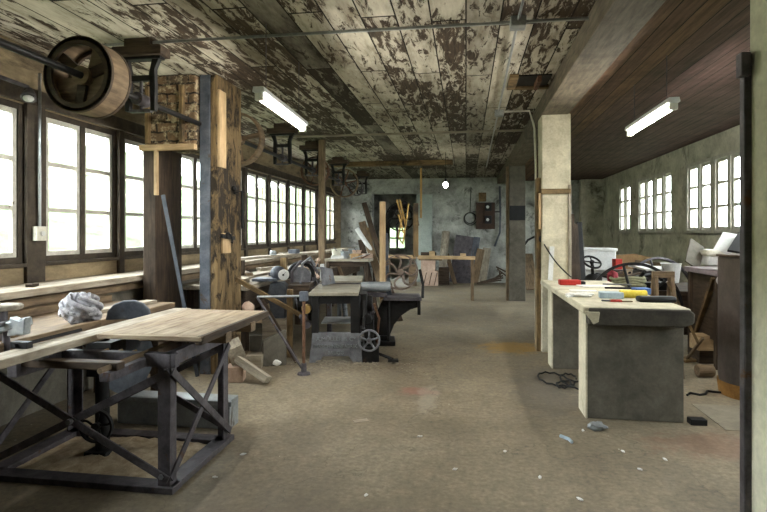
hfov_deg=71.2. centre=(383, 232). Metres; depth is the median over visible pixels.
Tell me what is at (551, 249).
tube
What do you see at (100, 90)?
shaft
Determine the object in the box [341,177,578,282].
wall
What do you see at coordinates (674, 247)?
wall
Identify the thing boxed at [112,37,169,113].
hanger
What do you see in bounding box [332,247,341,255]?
tub
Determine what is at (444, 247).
leaning board
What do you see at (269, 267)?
offcut
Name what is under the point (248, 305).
rounded block
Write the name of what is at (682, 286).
table
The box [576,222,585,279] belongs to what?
leaning board
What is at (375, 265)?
plank
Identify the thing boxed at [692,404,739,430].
sheet
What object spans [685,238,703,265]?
panel
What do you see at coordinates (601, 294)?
box
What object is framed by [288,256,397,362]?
machine
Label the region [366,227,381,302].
plank
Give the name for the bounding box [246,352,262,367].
crate
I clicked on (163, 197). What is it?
plank
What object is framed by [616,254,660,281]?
cardboard sheets
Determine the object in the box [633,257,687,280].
wheel
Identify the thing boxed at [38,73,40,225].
conduit
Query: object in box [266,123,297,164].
hanger
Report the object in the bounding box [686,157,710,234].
window
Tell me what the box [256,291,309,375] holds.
stand
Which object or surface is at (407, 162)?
trim
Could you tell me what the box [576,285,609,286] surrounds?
paper sheet
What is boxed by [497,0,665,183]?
beam
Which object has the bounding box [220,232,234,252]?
bracket
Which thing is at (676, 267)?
bucket
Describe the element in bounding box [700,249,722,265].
foam box
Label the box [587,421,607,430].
foil
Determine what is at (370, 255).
box
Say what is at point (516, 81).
ceiling hatch
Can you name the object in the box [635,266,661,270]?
sheet
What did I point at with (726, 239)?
panel
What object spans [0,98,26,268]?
window
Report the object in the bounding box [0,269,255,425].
trim
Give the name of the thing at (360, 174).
hanger
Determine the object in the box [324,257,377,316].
bench
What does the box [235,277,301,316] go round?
brace
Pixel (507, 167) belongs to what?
trim
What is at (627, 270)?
wooden box
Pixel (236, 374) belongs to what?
wooden box
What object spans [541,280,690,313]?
countertop
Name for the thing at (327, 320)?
shelf
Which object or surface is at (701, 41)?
ceiling
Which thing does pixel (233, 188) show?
iron hook
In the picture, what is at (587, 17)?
conduit
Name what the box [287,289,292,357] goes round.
timber post
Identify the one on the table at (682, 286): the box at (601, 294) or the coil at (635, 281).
the coil at (635, 281)
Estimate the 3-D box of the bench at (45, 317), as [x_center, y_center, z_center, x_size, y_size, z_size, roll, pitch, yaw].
[-2.646,1.050,3.316,0.760,0.900,3.750,0,0,9]
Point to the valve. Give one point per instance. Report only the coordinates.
(592, 276)
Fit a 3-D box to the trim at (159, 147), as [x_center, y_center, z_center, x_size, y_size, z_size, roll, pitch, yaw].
[-2.272,-0.900,5.646,0.630,0.060,0.070,0,0,9]
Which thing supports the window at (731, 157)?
in the wall at (674, 247)
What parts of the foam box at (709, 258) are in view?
box lid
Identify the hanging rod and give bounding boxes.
[420,168,421,217]
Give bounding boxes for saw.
[361,199,423,345]
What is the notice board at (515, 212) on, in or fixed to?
attached to the column at (516, 173)
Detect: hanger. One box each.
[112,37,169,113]
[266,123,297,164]
[299,141,317,175]
[327,157,348,185]
[353,171,370,193]
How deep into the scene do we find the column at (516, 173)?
11.79 m
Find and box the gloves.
[565,292,594,297]
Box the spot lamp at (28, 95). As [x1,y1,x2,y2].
[0,75,36,102]
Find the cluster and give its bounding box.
[304,258,324,286]
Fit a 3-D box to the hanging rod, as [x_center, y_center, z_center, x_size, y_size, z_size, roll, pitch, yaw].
[0.840,-0.895,12.000,0.042,1.119,0.044,0,0,9]
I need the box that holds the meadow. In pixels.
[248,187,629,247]
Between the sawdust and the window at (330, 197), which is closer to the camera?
the sawdust
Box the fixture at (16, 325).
[0,316,32,351]
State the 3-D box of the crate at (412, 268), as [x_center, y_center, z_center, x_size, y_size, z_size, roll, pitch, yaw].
[0.837,1.200,15.367,0.220,0.600,0.300,0,0,3]
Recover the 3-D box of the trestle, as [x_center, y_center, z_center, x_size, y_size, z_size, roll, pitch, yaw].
[3.096,0.958,5.752,0.457,1.096,0.528,0,0,9]
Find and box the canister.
[612,259,621,268]
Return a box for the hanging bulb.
[443,152,447,187]
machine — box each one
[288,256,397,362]
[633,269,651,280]
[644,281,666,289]
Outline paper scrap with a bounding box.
[353,418,368,422]
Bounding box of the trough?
[118,390,237,428]
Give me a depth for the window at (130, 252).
6.38 m
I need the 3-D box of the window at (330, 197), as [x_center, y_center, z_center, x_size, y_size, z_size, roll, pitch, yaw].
[-1.578,-0.424,15.581,0.120,1.459,1.120,0,0,9]
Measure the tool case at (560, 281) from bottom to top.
0.060 m
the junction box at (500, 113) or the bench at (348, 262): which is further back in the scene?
the bench at (348, 262)
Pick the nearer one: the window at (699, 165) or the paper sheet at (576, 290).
the paper sheet at (576, 290)
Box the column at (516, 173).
[509,165,524,300]
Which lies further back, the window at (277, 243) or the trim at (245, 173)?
the window at (277, 243)
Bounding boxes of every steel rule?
[603,283,631,284]
[605,287,630,288]
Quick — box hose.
[494,186,500,246]
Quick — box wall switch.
[32,226,45,240]
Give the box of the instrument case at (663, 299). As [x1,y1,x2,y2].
[636,295,676,302]
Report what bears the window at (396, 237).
in the door
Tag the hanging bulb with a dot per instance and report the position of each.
(445, 184)
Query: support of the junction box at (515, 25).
attached to the ceiling at (434, 79)
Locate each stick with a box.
[477,279,501,283]
[480,277,502,281]
[685,337,704,358]
[687,277,714,351]
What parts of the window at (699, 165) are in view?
sash, sash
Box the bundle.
[58,292,103,324]
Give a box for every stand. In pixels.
[0,302,23,340]
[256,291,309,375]
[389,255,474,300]
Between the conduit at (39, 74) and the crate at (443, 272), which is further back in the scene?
the crate at (443, 272)
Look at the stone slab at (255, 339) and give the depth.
6.38 m
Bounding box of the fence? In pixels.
[0,159,199,247]
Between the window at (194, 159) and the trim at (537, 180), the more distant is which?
the window at (194, 159)
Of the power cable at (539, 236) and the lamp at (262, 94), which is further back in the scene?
the power cable at (539, 236)
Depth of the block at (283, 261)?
8.45 m
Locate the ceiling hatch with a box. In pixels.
[507,74,551,89]
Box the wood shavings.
[263,347,442,380]
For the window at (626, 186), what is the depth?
13.29 m
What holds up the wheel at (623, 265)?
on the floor
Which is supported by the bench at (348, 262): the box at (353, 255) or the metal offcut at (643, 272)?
the box at (353, 255)
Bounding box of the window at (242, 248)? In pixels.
[241,168,245,249]
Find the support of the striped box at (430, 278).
on the floor
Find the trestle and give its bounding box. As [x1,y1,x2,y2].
[650,271,699,378]
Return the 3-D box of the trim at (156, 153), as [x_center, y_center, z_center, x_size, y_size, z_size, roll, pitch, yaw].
[-2.399,-0.635,5.661,0.035,0.470,0.040,0,0,9]
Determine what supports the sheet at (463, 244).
on the floor
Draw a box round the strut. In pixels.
[337,267,350,308]
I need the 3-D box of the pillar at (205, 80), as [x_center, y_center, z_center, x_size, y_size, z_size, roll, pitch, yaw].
[-1.852,-0.090,5.981,0.120,3.180,0.600,0,0,9]
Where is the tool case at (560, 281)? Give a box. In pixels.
[558,279,585,284]
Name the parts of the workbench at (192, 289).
leg, leg, leg, leg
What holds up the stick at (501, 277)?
on the stick at (500, 279)
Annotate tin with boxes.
[340,249,348,258]
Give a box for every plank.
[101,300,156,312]
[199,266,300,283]
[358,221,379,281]
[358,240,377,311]
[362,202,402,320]
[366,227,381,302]
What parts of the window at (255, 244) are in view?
sash, sash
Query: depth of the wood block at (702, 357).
6.15 m
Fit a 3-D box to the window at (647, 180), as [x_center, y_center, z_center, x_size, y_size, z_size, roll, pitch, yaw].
[5.823,-0.595,11.802,0.120,1.259,1.040,0,0,9]
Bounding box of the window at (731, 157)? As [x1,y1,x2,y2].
[713,149,739,234]
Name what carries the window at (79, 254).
in the wall at (17, 67)
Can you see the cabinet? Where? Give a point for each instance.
(728, 377)
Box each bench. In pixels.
[0,300,268,494]
[8,295,174,392]
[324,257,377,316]
[684,266,717,369]
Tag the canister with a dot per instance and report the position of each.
(614, 261)
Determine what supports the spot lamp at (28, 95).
attached to the wall at (17, 67)
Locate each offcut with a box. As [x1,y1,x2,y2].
[26,283,38,286]
[234,356,271,382]
[241,277,249,281]
[244,271,252,275]
[256,266,274,270]
[628,272,640,275]
[639,270,646,276]
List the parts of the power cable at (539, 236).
cord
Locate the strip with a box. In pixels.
[559,434,572,443]
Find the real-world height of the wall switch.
0.130 m
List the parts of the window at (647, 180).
sash, sash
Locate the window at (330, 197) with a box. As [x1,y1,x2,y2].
[327,193,335,243]
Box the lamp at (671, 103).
[625,55,679,136]
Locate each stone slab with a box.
[250,334,261,351]
[263,329,286,366]
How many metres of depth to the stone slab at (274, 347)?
6.06 m
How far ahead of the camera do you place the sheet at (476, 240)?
15.95 m
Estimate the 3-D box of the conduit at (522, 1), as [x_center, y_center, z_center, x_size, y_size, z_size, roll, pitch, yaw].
[1.495,-1.650,6.852,0.053,0.023,13.001,0,0,9]
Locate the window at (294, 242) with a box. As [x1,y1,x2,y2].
[290,182,303,246]
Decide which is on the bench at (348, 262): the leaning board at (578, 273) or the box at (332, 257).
the box at (332, 257)
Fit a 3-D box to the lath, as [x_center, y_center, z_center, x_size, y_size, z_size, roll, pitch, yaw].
[-1.210,1.134,6.225,0.503,0.720,0.036,0,0,19]
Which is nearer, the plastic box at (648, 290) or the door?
the plastic box at (648, 290)
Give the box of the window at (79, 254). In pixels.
[45,111,118,265]
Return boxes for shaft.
[0,35,364,197]
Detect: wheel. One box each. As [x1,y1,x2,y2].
[595,262,683,306]
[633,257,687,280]
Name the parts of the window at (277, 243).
sash, sash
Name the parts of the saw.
guide post, loose cord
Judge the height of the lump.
0.077 m
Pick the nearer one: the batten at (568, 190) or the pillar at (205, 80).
the pillar at (205, 80)
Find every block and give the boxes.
[241,260,244,275]
[242,301,254,310]
[280,257,287,270]
[301,255,306,266]
[429,251,434,255]
[687,416,706,425]
[691,348,713,363]
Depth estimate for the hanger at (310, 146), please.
9.84 m
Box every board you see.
[241,252,314,259]
[418,259,441,260]
[447,253,456,283]
[473,193,498,228]
[474,248,484,282]
[478,247,490,281]
[509,206,524,219]
[525,253,534,289]
[571,214,575,278]
[575,224,580,279]
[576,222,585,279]
[684,356,695,362]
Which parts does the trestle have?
leg, leg, rail, leg, leg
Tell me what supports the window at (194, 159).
in the wall at (17, 67)
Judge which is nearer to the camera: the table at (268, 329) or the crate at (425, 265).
the table at (268, 329)
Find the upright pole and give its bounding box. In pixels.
[318,140,325,267]
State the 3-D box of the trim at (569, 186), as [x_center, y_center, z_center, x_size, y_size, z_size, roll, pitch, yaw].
[2.315,-0.010,6.660,0.035,1.180,0.025,0,0,9]
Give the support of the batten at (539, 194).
attached to the column at (554, 131)
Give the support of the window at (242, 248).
in the wall at (17, 67)
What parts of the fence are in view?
rail, rail, post, post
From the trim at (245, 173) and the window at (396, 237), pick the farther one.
the window at (396, 237)
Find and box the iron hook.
[231,185,243,228]
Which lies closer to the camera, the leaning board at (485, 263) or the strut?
the strut
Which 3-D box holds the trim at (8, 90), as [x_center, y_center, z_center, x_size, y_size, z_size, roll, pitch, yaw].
[-2.818,-1.230,7.162,0.050,0.140,19.700,0,0,9]
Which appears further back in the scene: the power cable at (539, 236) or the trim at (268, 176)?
the trim at (268, 176)
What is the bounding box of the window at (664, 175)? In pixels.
[654,170,671,234]
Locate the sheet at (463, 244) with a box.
[449,235,474,282]
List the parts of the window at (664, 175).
sash, sash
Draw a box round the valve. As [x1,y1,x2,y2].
[582,255,601,280]
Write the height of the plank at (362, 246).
1.399 m
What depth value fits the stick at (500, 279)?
15.30 m
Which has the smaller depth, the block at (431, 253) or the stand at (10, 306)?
the stand at (10, 306)
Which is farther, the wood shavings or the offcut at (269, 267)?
the offcut at (269, 267)
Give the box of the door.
[374,194,416,274]
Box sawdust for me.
[16,436,206,478]
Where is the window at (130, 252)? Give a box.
[125,134,144,258]
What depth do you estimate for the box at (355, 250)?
9.97 m
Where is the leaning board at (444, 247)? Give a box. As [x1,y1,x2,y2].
[438,231,449,282]
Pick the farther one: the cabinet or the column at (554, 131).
the column at (554, 131)
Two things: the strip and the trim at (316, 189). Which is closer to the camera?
the strip
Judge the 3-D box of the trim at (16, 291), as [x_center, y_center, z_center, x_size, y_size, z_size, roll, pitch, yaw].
[-2.616,0.480,7.131,0.460,0.060,19.700,0,0,9]
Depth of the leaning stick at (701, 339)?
6.06 m
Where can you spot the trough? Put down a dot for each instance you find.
(142, 407)
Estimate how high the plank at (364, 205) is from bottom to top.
2.132 m
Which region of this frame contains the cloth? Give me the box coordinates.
[607,270,617,281]
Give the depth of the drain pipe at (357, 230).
10.07 m
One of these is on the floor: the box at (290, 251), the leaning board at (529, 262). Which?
the leaning board at (529, 262)
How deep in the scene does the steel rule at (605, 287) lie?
5.59 m
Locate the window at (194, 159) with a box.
[182,154,199,254]
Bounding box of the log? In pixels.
[694,364,715,376]
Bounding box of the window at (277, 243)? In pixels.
[271,176,288,247]
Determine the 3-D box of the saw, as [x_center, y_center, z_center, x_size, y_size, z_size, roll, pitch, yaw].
[0.127,0.523,7.350,0.860,1.954,0.500,0,0,0]
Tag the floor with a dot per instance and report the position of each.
(303, 445)
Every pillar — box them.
[143,151,181,373]
[200,75,210,373]
[211,75,240,373]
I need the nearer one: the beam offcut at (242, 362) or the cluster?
the beam offcut at (242, 362)
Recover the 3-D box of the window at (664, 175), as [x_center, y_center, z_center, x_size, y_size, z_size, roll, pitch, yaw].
[5.663,-0.595,10.764,0.120,1.259,1.040,0,0,9]
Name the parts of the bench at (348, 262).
leg, leg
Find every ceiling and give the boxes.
[0,0,595,179]
[525,0,749,180]
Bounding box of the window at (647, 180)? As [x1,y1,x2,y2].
[638,175,652,233]
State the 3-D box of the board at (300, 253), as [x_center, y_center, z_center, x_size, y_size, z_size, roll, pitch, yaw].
[-1.744,0.370,8.717,0.200,0.035,2.532,0,0,18]
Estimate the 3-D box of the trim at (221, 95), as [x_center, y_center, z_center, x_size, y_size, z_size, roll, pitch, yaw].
[-1.733,-1.110,5.750,0.025,0.820,0.160,0,0,9]
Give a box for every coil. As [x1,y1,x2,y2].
[464,190,475,224]
[609,276,646,286]
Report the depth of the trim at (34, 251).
4.83 m
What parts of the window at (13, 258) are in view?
sash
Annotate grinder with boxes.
[252,261,314,317]
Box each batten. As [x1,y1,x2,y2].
[538,193,540,228]
[541,188,570,193]
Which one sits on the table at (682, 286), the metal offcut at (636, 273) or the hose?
the metal offcut at (636, 273)
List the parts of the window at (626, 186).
sash, sash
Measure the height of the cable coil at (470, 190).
1.171 m
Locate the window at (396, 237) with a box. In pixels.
[389,227,404,248]
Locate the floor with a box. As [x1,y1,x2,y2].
[0,275,739,511]
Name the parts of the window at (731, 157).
sash, sash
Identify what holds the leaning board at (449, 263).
on the floor
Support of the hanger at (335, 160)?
hanging from the ceiling at (434, 79)
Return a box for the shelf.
[321,316,350,323]
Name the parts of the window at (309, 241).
sash, sash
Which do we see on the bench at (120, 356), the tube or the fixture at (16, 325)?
the fixture at (16, 325)
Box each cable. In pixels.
[537,371,578,389]
[539,236,570,276]
[686,390,720,395]
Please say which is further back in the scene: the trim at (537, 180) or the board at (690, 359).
the trim at (537, 180)
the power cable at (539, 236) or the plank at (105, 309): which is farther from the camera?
the power cable at (539, 236)
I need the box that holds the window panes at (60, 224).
[0,126,199,252]
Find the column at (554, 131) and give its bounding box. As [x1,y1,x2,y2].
[538,114,570,352]
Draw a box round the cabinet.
[716,253,739,399]
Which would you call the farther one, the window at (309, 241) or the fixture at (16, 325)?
the window at (309, 241)
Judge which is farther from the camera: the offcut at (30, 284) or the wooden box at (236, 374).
the wooden box at (236, 374)
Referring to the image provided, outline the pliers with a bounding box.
[601,299,621,301]
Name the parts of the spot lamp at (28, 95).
arm, lamp shade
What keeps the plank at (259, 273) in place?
on the workbench at (192, 289)
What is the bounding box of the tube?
[548,246,554,279]
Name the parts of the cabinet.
lid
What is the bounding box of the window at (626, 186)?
[619,182,630,233]
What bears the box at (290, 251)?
on the board at (300, 253)
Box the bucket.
[660,263,681,282]
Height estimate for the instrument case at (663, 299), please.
0.050 m
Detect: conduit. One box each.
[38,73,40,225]
[103,16,588,46]
[486,0,523,166]
[504,110,536,178]
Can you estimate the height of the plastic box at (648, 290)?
0.060 m
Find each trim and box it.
[0,79,341,195]
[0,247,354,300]
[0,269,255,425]
[23,103,44,282]
[116,130,124,272]
[138,143,196,151]
[145,74,199,153]
[154,150,158,194]
[218,89,225,168]
[243,168,247,256]
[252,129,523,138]
[267,175,270,254]
[287,180,289,251]
[303,185,305,251]
[316,189,326,249]
[329,160,452,166]
[417,194,431,281]
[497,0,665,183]
[506,166,508,300]
[535,178,540,350]
[568,185,570,278]
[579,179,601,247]
[736,51,751,511]
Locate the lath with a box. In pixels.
[261,299,298,362]
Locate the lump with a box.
[273,360,280,365]
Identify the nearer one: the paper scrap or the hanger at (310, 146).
the paper scrap
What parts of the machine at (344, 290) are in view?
pressure arm, leg, adjusting lever, motor, link rod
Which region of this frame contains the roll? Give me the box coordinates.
[619,290,647,297]
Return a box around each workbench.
[182,260,359,350]
[541,280,694,422]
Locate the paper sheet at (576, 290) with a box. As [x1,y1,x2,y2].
[569,289,597,291]
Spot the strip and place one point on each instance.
(570, 440)
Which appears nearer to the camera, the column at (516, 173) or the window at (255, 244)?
the window at (255, 244)
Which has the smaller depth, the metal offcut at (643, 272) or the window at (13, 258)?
the window at (13, 258)
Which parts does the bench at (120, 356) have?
rail, running rail, leg, rail, running rail, arbor post, rail, saw blade, guide rod, rail, leg, rail, rail, leg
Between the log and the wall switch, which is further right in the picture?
the log
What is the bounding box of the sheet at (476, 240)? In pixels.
[469,237,479,282]
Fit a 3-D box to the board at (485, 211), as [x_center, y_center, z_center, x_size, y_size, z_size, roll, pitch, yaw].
[3.089,-0.670,16.123,0.800,1.100,0.190,0,0,9]
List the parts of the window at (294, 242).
sash, sash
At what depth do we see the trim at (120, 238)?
6.07 m
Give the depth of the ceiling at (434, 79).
5.10 m
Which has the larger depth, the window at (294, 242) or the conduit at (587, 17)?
the window at (294, 242)
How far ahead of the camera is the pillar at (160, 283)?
5.79 m
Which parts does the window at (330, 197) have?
sash, sash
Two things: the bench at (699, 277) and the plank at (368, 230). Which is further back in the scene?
the plank at (368, 230)
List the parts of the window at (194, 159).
sash, sash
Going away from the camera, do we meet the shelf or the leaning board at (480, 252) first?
the shelf
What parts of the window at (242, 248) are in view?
sash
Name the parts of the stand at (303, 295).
cross rod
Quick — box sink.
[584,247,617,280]
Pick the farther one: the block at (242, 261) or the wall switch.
the block at (242, 261)
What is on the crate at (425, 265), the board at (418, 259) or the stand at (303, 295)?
the board at (418, 259)
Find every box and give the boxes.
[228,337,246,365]
[228,363,245,382]
[288,249,299,253]
[331,256,343,258]
[351,253,361,258]
[352,248,361,253]
[361,253,372,257]
[422,270,437,285]
[495,109,503,116]
[509,15,525,30]
[598,291,623,298]
[618,269,632,276]
[631,287,650,294]
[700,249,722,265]
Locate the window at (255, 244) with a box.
[248,170,268,249]
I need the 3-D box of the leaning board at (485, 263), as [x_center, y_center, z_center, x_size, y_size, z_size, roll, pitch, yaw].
[3.010,0.973,15.974,0.219,1.094,0.416,0,0,-28]
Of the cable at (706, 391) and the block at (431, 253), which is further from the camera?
the block at (431, 253)
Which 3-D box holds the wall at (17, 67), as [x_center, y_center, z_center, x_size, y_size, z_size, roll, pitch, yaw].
[-2.884,-0.140,7.324,0.130,3.280,20.000,0,0,9]
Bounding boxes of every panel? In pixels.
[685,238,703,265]
[713,232,736,252]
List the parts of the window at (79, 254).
sash, sash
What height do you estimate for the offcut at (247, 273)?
0.040 m
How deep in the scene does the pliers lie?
4.53 m
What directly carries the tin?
on the bench at (348, 262)
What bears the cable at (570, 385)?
on the floor
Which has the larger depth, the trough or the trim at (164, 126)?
the trim at (164, 126)
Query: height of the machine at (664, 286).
0.100 m
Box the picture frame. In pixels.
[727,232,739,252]
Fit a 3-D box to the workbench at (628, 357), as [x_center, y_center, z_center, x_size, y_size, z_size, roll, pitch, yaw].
[2.177,1.042,5.403,0.819,0.915,2.518,0,0,9]
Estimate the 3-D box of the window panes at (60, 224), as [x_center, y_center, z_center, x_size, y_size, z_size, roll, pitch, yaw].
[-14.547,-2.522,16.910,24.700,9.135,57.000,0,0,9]
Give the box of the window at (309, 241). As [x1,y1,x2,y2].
[306,187,317,244]
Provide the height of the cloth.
0.229 m
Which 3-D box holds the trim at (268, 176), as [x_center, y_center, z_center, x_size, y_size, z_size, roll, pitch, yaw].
[-2.287,-0.355,10.728,0.055,1.610,0.090,0,0,9]
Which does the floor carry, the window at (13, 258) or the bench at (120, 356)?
the bench at (120, 356)
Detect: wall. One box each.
[0,35,340,307]
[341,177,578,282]
[602,125,739,281]
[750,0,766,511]
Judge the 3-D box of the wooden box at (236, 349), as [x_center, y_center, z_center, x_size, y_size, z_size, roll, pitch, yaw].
[-1.536,1.221,5.553,0.207,0.246,0.286,0,0,-23]
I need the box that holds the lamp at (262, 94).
[252,24,307,131]
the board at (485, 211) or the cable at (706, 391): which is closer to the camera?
the cable at (706, 391)
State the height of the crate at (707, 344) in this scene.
0.170 m
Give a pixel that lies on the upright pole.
(321, 143)
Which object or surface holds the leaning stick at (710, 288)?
on the floor
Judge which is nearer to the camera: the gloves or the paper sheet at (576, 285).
the gloves
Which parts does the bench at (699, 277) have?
leg, panel, leg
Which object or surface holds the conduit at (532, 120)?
attached to the column at (554, 131)
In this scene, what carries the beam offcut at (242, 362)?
on the floor
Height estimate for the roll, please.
0.074 m
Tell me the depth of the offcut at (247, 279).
6.92 m
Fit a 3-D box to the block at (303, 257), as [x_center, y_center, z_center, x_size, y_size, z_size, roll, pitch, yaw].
[-1.436,0.514,9.732,0.090,0.252,0.090,0,0,9]
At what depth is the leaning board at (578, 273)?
7.95 m
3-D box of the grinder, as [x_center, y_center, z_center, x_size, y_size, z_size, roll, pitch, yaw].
[-1.277,0.933,6.971,0.801,1.134,0.297,0,0,0]
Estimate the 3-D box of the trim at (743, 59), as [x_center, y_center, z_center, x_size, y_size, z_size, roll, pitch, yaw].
[1.210,0.450,1.794,0.045,2.100,0.055,0,0,9]
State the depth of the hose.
16.05 m
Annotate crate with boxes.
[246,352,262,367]
[409,264,416,285]
[421,261,435,270]
[438,267,448,284]
[689,333,713,350]
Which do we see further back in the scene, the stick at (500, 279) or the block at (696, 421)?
the stick at (500, 279)
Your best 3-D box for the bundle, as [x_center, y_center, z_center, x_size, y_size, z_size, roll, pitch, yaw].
[-2.225,0.557,3.943,0.306,0.251,0.291,0,0,9]
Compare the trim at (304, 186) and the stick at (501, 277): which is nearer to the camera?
the trim at (304, 186)
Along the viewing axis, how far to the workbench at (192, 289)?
6.74 m
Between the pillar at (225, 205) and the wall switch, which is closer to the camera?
the wall switch
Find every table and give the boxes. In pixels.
[262,317,286,351]
[659,282,687,334]
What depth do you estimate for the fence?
14.29 m
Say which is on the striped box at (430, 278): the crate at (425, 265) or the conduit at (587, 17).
the crate at (425, 265)
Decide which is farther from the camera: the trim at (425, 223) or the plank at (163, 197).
the trim at (425, 223)
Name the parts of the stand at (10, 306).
post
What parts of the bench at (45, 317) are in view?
rail, leg, leg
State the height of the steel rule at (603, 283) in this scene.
0.016 m
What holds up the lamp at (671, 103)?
hanging from the ceiling at (701, 41)
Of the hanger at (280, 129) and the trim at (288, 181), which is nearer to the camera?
the hanger at (280, 129)

